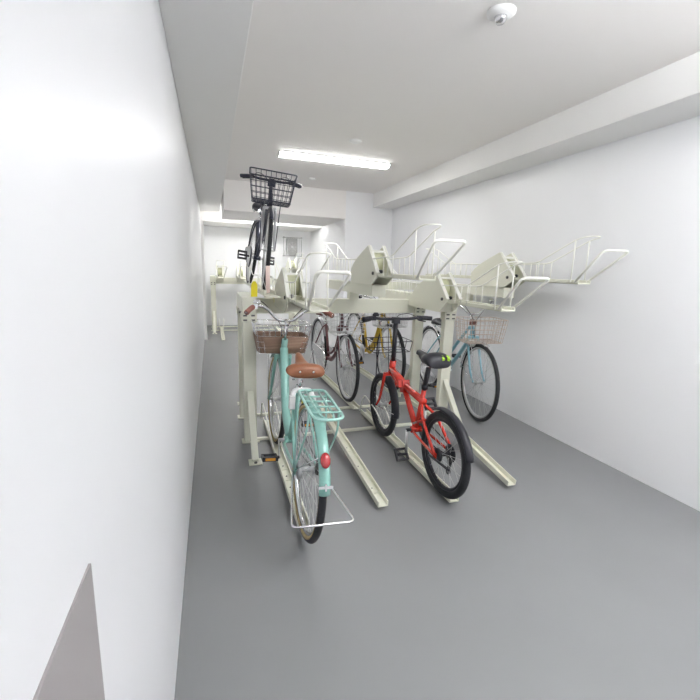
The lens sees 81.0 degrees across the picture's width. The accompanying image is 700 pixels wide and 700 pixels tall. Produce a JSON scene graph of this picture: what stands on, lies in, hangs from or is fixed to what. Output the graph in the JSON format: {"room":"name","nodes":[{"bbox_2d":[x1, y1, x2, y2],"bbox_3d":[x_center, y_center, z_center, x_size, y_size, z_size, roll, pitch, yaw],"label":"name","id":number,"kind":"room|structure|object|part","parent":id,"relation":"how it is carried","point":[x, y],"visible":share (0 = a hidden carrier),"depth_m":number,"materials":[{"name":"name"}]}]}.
{"room":"bicycle parking room","nodes":[
{"label":"bicycle parking room","id":0,"kind":"room"},
{"bbox_2d":[0,0,204,699],"bbox_3d":[-1.044,-0.385,2.310,0.200,2.455,10.300,-2,12,-18],"label":"wall","id":1,"kind":"structure","parent":0,"point":[102,339],"depth_m":0.56,"materials":[{"name":"white paint"}]},
{"bbox_2d":[33,563,104,699],"bbox_3d":[-0.063,0.898,-0.208,0.013,0.975,1.705,-2,12,-18],"label":"trim","id":2,"kind":"structure","parent":1,"relation":"attached to","point":[73,670],"depth_m":0.44,"materials":[{"name":"grey paint"}]},
{"bbox_2d":[158,0,253,211],"bbox_3d":[-0.806,-1.528,2.314,0.325,0.200,10.600,-2,12,-18],"label":"trim","id":3,"kind":"structure","parent":1,"relation":"attached to","point":[206,40],"depth_m":2.02,"materials":[{"name":"paint"}]},
{"bbox_2d":[203,225,309,324],"bbox_3d":[-2.113,-1.808,9.347,4.400,2.455,0.200,-2,12,-18],"label":"wall","id":4,"kind":"structure","parent":0,"point":[220,243],"depth_m":9.14,"materials":[{"name":"white paint"}]},
{"bbox_2d":[200,206,321,231],"bbox_3d":[-1.907,-2.737,8.556,2.450,0.315,1.040,-2,12,-18],"label":"trim","id":5,"kind":"structure","parent":4,"relation":"attached to","point":[210,218],"depth_m":8.24,"materials":[{"name":"paint"}]},
{"bbox_2d":[282,236,301,256],"bbox_3d":[-1.316,-2.338,9.308,0.430,0.430,0.170,-2,12,-18],"label":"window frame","id":6,"kind":"structure","parent":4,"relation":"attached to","point":[291,243],"depth_m":9.28,"materials":[{"name":"grey metal"}]},
{"bbox_2d":[309,226,323,331],"bbox_3d":[-0.353,-1.611,8.640,0.480,2.455,2.300,-2,12,-18],"label":"wall","id":7,"kind":"structure","parent":0,"point":[317,236],"depth_m":8.98,"materials":[{"name":"white paint"}]},
{"bbox_2d":[322,191,392,353],"bbox_3d":[0.072,-1.264,6.951,0.760,2.455,1.240,-2,12,-18],"label":"wall column","id":8,"kind":"structure","parent":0,"point":[364,225],"depth_m":6.29,"materials":[{"name":"white paint"}]},
{"bbox_2d":[174,324,699,699],"bbox_3d":[-0.231,0.625,3.927,4.400,0.100,12.400,-2,12,-18],"label":"floor","id":9,"kind":"structure","parent":0,"point":[578,578],"depth_m":1.86,"materials":[{"name":"grey concrete"}]},
{"bbox_2d":[210,253,307,339],"bbox_3d":[-1.808,-1.154,8.279,1.935,1.605,1.830,-2,12,-18],"label":"bicycle rack","id":10,"kind":"object","parent":9,"relation":"on","point":[291,265],"visible":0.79,"depth_m":8.31,"materials":[{"name":"beige metal"}]},
{"bbox_3d":[-2.760,-0.883,8.309,0.094,1.000,0.060,-2,12,-18],"label":"post","id":11,"kind":"part","parent":10,"relation":"part of","materials":[{"name":"beige metal"}]},
{"bbox_2d":[216,260,227,281],"bbox_3d":[-2.499,-1.526,7.947,0.199,0.412,1.477,-2,12,-18],"label":"tray","id":12,"kind":"object","parent":10,"relation":"on","point":[220,275],"depth_m":8.16,"materials":[{"name":"beige metal"}]},
{"bbox_2d":[236,261,246,281],"bbox_3d":[-2.120,-1.538,8.073,0.199,0.412,1.477,-2,12,-18],"label":"tray","id":13,"kind":"object","parent":10,"relation":"on","point":[240,273],"depth_m":8.24,"materials":[{"name":"beige metal"}]},
{"bbox_3d":[-1.346,-1.039,9.337,0.094,1.000,0.060,-2,12,-18],"label":"post","id":14,"kind":"part","parent":10,"relation":"part of","materials":[{"name":"beige metal"}]},
{"bbox_2d":[285,253,307,272],"bbox_3d":[-1.108,-1.768,8.369,0.199,0.391,1.477,-2,12,-18],"label":"tray","id":15,"kind":"object","parent":10,"relation":"on","point":[291,265],"depth_m":8.56,"materials":[{"name":"beige metal"}]},
{"bbox_2d":[236,223,628,525],"bbox_3d":[0.154,-0.216,3.850,2.458,1.605,3.450,-2,12,-18],"label":"bicycle rack","id":16,"kind":"object","parent":9,"relation":"on","point":[371,274],"visible":0.88,"depth_m":3.23,"materials":[{"name":"beige metal"}]},
{"bbox_3d":[-0.924,0.109,3.584,0.094,1.000,0.060,-2,12,-18],"label":"post","id":17,"kind":"part","parent":16,"relation":"part of","materials":[{"name":"beige metal"}]},
{"bbox_3d":[-0.754,0.214,3.082,0.094,1.000,0.060,-2,12,-18],"label":"post","id":18,"kind":"part","parent":16,"relation":"part of","materials":[{"name":"beige metal"}]},
{"bbox_3d":[-0.652,0.773,2.830,0.090,0.008,0.090,-2,12,-18],"label":"foot plate","id":19,"kind":"part","parent":16,"relation":"part of","materials":[{"name":"beige metal"}]},
{"bbox_2d":[251,276,266,296],"bbox_3d":[-0.645,-0.459,2.950,0.034,0.147,0.155,10,14,34],"label":"tag","id":20,"kind":"object","parent":16,"relation":"hanging from","point":[254,284],"visible":1,"depth_m":2.91,"materials":[{"name":"yellow plastic"}]},
{"bbox_2d":[244,260,275,294],"bbox_3d":[-0.928,-0.751,4.049,0.100,0.271,2.100,-2,12,-18],"label":"tray","id":21,"kind":"object","parent":16,"relation":"on","point":[260,290],"depth_m":3.23,"materials":[{"name":"beige metal"}]},
{"bbox_3d":[-0.775,-0.517,3.612,0.100,0.008,1.400,-2,12,-18],"label":"support arm","id":22,"kind":"part","parent":16,"relation":"part of","materials":[{"name":"beige metal"}]},
{"bbox_2d":[237,167,301,289],"bbox_3d":[-0.854,-1.126,4.022,0.536,1.004,1.771,-4,13,-29],"label":"bicycle","id":23,"kind":"object","parent":16,"relation":"on","point":[264,225],"visible":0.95,"depth_m":3.62,"materials":[{"name":"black metal"}]},
{"bbox_3d":[-0.890,-1.186,4.074,0.140,0.581,0.948,6,9,-21],"label":"frame","id":24,"kind":"part","parent":23,"relation":"part of","materials":[{"name":"grey paint"}]},
{"bbox_2d":[249,167,297,250],"bbox_3d":[-0.668,-1.198,3.571,0.410,0.667,0.278,-2,12,-18],"label":"basket","id":25,"kind":"object","parent":23,"relation":"on","point":[271,182],"depth_m":3.56,"materials":[{"name":"black metal"}]},
{"bbox_3d":[-0.626,-0.469,3.645,0.118,0.120,1.350,-2,12,-18],"label":"support arm","id":26,"kind":"part","parent":16,"relation":"part of","materials":[{"name":"beige metal"}]},
{"bbox_2d":[244,299,353,543],"bbox_3d":[-0.361,0.271,2.484,0.570,1.100,1.841,0,11,-8],"label":"bicycle","id":27,"kind":"object","parent":16,"relation":"on","point":[281,344],"visible":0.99,"depth_m":2.15,"materials":[{"name":"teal metal"}]},
{"bbox_3d":[-0.415,0.575,2.401,0.012,0.053,0.167,0,11,-11],"label":"crank arm","id":28,"kind":"part","parent":27,"relation":"part of","materials":[{"name":"silver metal"}]},
{"bbox_2d":[251,319,312,398],"bbox_3d":[-0.492,0.090,2.959,0.409,0.600,0.311,-2,12,-18],"label":"basket","id":29,"kind":"object","parent":27,"relation":"on","point":[281,343],"depth_m":2.86,"materials":[{"name":"brown wicker"}]},
{"bbox_3d":[-0.429,-0.134,2.751,0.028,0.144,0.068,2,11,-18],"label":"stem","id":30,"kind":"part","parent":27,"relation":"part of","materials":[{"name":"silver metal"}]},
{"bbox_3d":[-0.336,0.288,2.429,0.140,0.576,0.990,2,11,-18],"label":"frame","id":31,"kind":"part","parent":27,"relation":"part of","materials":[{"name":"teal paint"}]},
{"bbox_3d":[-0.271,0.176,2.241,0.027,0.118,0.072,2,11,-18],"label":"seat post","id":32,"kind":"part","parent":27,"relation":"part of","materials":[{"name":"silver metal"}]},
{"bbox_3d":[-0.234,0.592,2.264,0.014,0.170,0.533,2,11,-18],"label":"chain","id":33,"kind":"part","parent":27,"relation":"part of","materials":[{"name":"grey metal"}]},
{"bbox_2d":[262,252,350,311],"bbox_3d":[-0.472,-0.530,3.233,0.199,0.412,2.455,-2,12,-18],"label":"tray","id":34,"kind":"object","parent":16,"relation":"on","point":[291,288],"depth_m":2.92,"materials":[{"name":"beige metal"}]},
{"bbox_2d":[309,313,366,401],"bbox_3d":[-0.206,-0.096,4.573,0.580,1.006,1.830,-2,12,-18],"label":"bicycle","id":35,"kind":"object","parent":16,"relation":"on","point":[317,351],"visible":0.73,"depth_m":4.17,"materials":[{"name":"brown metal"}]},
{"bbox_3d":[-0.230,-0.167,4.638,0.140,0.586,0.967,-2,12,-18],"label":"frame","id":36,"kind":"part","parent":35,"relation":"part of","materials":[{"name":"red paint"}]},
{"bbox_2d":[327,313,366,367],"bbox_3d":[-0.047,-0.117,4.093,0.366,0.559,0.321,-2,12,-18],"label":"basket","id":37,"kind":"object","parent":35,"relation":"on","point":[341,335],"depth_m":4.09,"materials":[{"name":"silver metal"}]},
{"bbox_3d":[0.012,-0.593,3.836,0.118,0.090,1.350,-2,12,-18],"label":"support arm","id":38,"kind":"part","parent":16,"relation":"part of","materials":[{"name":"beige metal"}]},
{"bbox_2d":[346,295,409,389],"bbox_3d":[0.235,-0.178,4.639,0.580,0.986,1.785,-3,12,-18],"label":"bicycle","id":39,"kind":"object","parent":16,"relation":"on","point":[382,326],"visible":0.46,"depth_m":4.28,"materials":[{"name":"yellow metal"}]},
{"bbox_3d":[0.206,-0.259,4.713,0.140,0.589,0.947,-3,12,-18],"label":"frame","id":40,"kind":"part","parent":39,"relation":"part of","materials":[{"name":"yellow paint"}]},
{"bbox_2d":[371,313,409,356],"bbox_3d":[0.382,-0.204,4.173,0.346,0.544,0.329,-2,12,-18],"label":"basket","id":41,"kind":"object","parent":39,"relation":"on","point":[382,325],"depth_m":4.15,"materials":[{"name":"black metal"}]},
{"bbox_2d":[324,223,465,284],"bbox_3d":[0.170,-0.747,3.406,0.199,0.391,2.455,-2,12,-18],"label":"tray","id":42,"kind":"object","parent":16,"relation":"on","point":[370,267],"depth_m":3.15,"materials":[{"name":"beige metal"}]},
{"bbox_3d":[0.592,-0.509,4.051,0.118,0.120,1.350,-2,12,-18],"label":"support arm","id":43,"kind":"part","parent":16,"relation":"part of","materials":[{"name":"beige metal"}]},
{"bbox_3d":[0.659,0.057,4.111,0.094,1.000,0.060,-2,12,-18],"label":"post","id":44,"kind":"part","parent":16,"relation":"part of","materials":[{"name":"beige metal"}]},
{"bbox_2d":[362,312,473,498],"bbox_3d":[0.418,0.279,2.803,0.554,1.016,1.454,-2,12,-18],"label":"bicycle","id":45,"kind":"object","parent":16,"relation":"on","point":[392,378],"visible":1,"depth_m":2.61,"materials":[{"name":"red metal"}]},
{"bbox_2d":[364,336,412,404],"bbox_3d":[0.285,0.182,3.190,0.328,0.539,0.241,-2,12,-18],"label":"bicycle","id":46,"kind":"object","parent":45,"relation":"on","point":[386,377],"depth_m":3.11,"materials":[{"name":"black metal"}]},
{"bbox_3d":[0.331,-0.079,3.021,0.051,0.328,0.052,-2,12,-18],"label":"stem","id":47,"kind":"part","parent":45,"relation":"part of","materials":[{"name":"black plastic"}]},
{"bbox_3d":[0.379,0.616,2.748,0.022,0.166,0.023,-2,12,-18],"label":"crank arm","id":48,"kind":"part","parent":45,"relation":"part of","materials":[{"name":"silver metal"}]},
{"bbox_3d":[0.434,0.350,2.760,0.143,0.420,0.836,-2,12,-18],"label":"frame","id":49,"kind":"part","parent":45,"relation":"part of","materials":[{"name":"red paint"}]},
{"bbox_3d":[0.535,-0.231,3.052,0.088,0.053,0.056,-2,12,-18],"label":"brake lever","id":50,"kind":"part","parent":45,"relation":"part of","materials":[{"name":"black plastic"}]},
{"bbox_3d":[0.484,0.170,2.586,0.032,0.186,0.077,-2,12,-18],"label":"seat post","id":51,"kind":"part","parent":45,"relation":"part of","materials":[{"name":"black plastic"}]},
{"bbox_3d":[0.560,0.612,2.591,0.031,0.245,0.417,-2,12,-18],"label":"chain","id":52,"kind":"part","parent":45,"relation":"part of","materials":[{"name":"black plastic"}]},
{"bbox_3d":[0.830,0.162,3.609,0.094,1.000,0.060,-2,12,-18],"label":"post","id":53,"kind":"part","parent":16,"relation":"part of","materials":[{"name":"beige metal"}]},
{"bbox_2d":[391,261,548,311],"bbox_3d":[0.747,-0.570,3.639,0.199,0.412,2.455,-2,12,-18],"label":"tray","id":54,"kind":"object","parent":16,"relation":"on","point":[443,294],"depth_m":3.41,"materials":[{"name":"beige metal"}]},
{"bbox_3d":[1.184,-0.631,4.226,0.118,0.090,1.350,-2,12,-18],"label":"support arm","id":55,"kind":"part","parent":16,"relation":"part of","materials":[{"name":"beige metal"}]},
{"bbox_2d":[426,236,628,287],"bbox_3d":[1.341,-0.785,3.795,0.199,0.391,2.455,-2,12,-18],"label":"tray","id":56,"kind":"object","parent":16,"relation":"on","point":[505,279],"depth_m":3.56,"materials":[{"name":"beige metal"}]},
{"bbox_2d":[419,299,508,421],"bbox_3d":[1.066,-0.009,4.250,0.579,1.100,1.848,0,11,-13],"label":"bicycle","id":57,"kind":"object","parent":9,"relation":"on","point":[471,345],"visible":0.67,"depth_m":3.81,"materials":[{"name":"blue metal"}]},
{"bbox_3d":[1.046,-0.057,4.322,0.140,0.614,0.963,0,11,-13],"label":"frame","id":58,"kind":"part","parent":57,"relation":"part of","materials":[{"name":"teal metal"}]},
{"bbox_2d":[455,316,508,382],"bbox_3d":[1.167,-0.003,3.757,0.433,0.580,0.343,-2,12,-18],"label":"basket","id":59,"kind":"object","parent":57,"relation":"on","point":[472,346],"depth_m":3.75,"materials":[{"name":"silver metal"}]},
{"bbox_2d":[225,0,699,193],"bbox_3d":[-0.149,-1.880,3.433,4.400,0.100,12.400,-2,12,-18],"label":"ceiling","id":60,"kind":"structure","parent":0,"point":[423,85],"depth_m":2.34,"materials":[{"name":"paint"}]},
{"bbox_2d":[221,179,345,225],"bbox_3d":[-1.075,-2.235,6.359,1.730,0.395,1.240,-2,12,-18],"label":"trim","id":61,"kind":"structure","parent":60,"relation":"attached to","point":[309,206],"depth_m":5.88,"materials":[{"name":"paint"}]},
{"bbox_2d":[277,150,390,169],"bbox_3d":[-0.153,-1.980,4.293,1.200,0.038,0.178,-2,12,-18],"label":"recessed light","id":62,"kind":"object","parent":60,"relation":"in","point":[287,154],"visible":1,"depth_m":4.24,"materials":[{"name":"white plastic"}]},
{"bbox_2d":[349,139,360,143],"bbox_3d":[0.047,-1.855,3.655,0.110,0.022,0.110,-2,12,-18],"label":"smoke detector","id":63,"kind":"object","parent":60,"relation":"attached to","point":[354,141],"visible":1,"depth_m":3.62,"materials":[{"name":"white plastic"}]},
{"bbox_2d":[486,3,515,25],"bbox_3d":[0.661,-1.457,1.799,0.124,0.045,0.124,-2,12,-18],"label":"ceiling detector","id":64,"kind":"object","parent":60,"relation":"attached to","point":[499,13],"visible":1,"depth_m":1.77,"materials":[{"name":"white plastic"}]},
{"bbox_2d":[386,116,699,510],"bbox_3d":[1.498,-0.683,4.241,0.200,2.455,12.400,-2,12,-18],"label":"wall","id":65,"kind":"structure","parent":0,"point":[608,368],"depth_m":3.01,"materials":[{"name":"white paint"}]},
{"bbox_2d":[373,51,699,208],"bbox_3d":[1.873,-1.418,2.202,0.330,0.200,8.660,-2,12,-18],"label":"beam","id":66,"kind":"structure","parent":65,"relation":"attached to","point":[670,94],"depth_m":2.81,"materials":[{"name":"paint"}]},
{"bbox_3d":[-3.056,-1.571,7.989,0.240,2.455,1.820,-2,12,-18],"label":"wall","id":67,"kind":"structure","parent":0,"visible":0},
{"bbox_2d":[200,218,206,339],"bbox_3d":[-2.663,-1.217,7.174,0.250,2.100,0.080,-2,12,-18],"label":"trim","id":68,"kind":"structure","parent":67,"relation":"attached to","point":[201,219],"depth_m":7.16,"materials":[{"name":"paint"}]}
]}

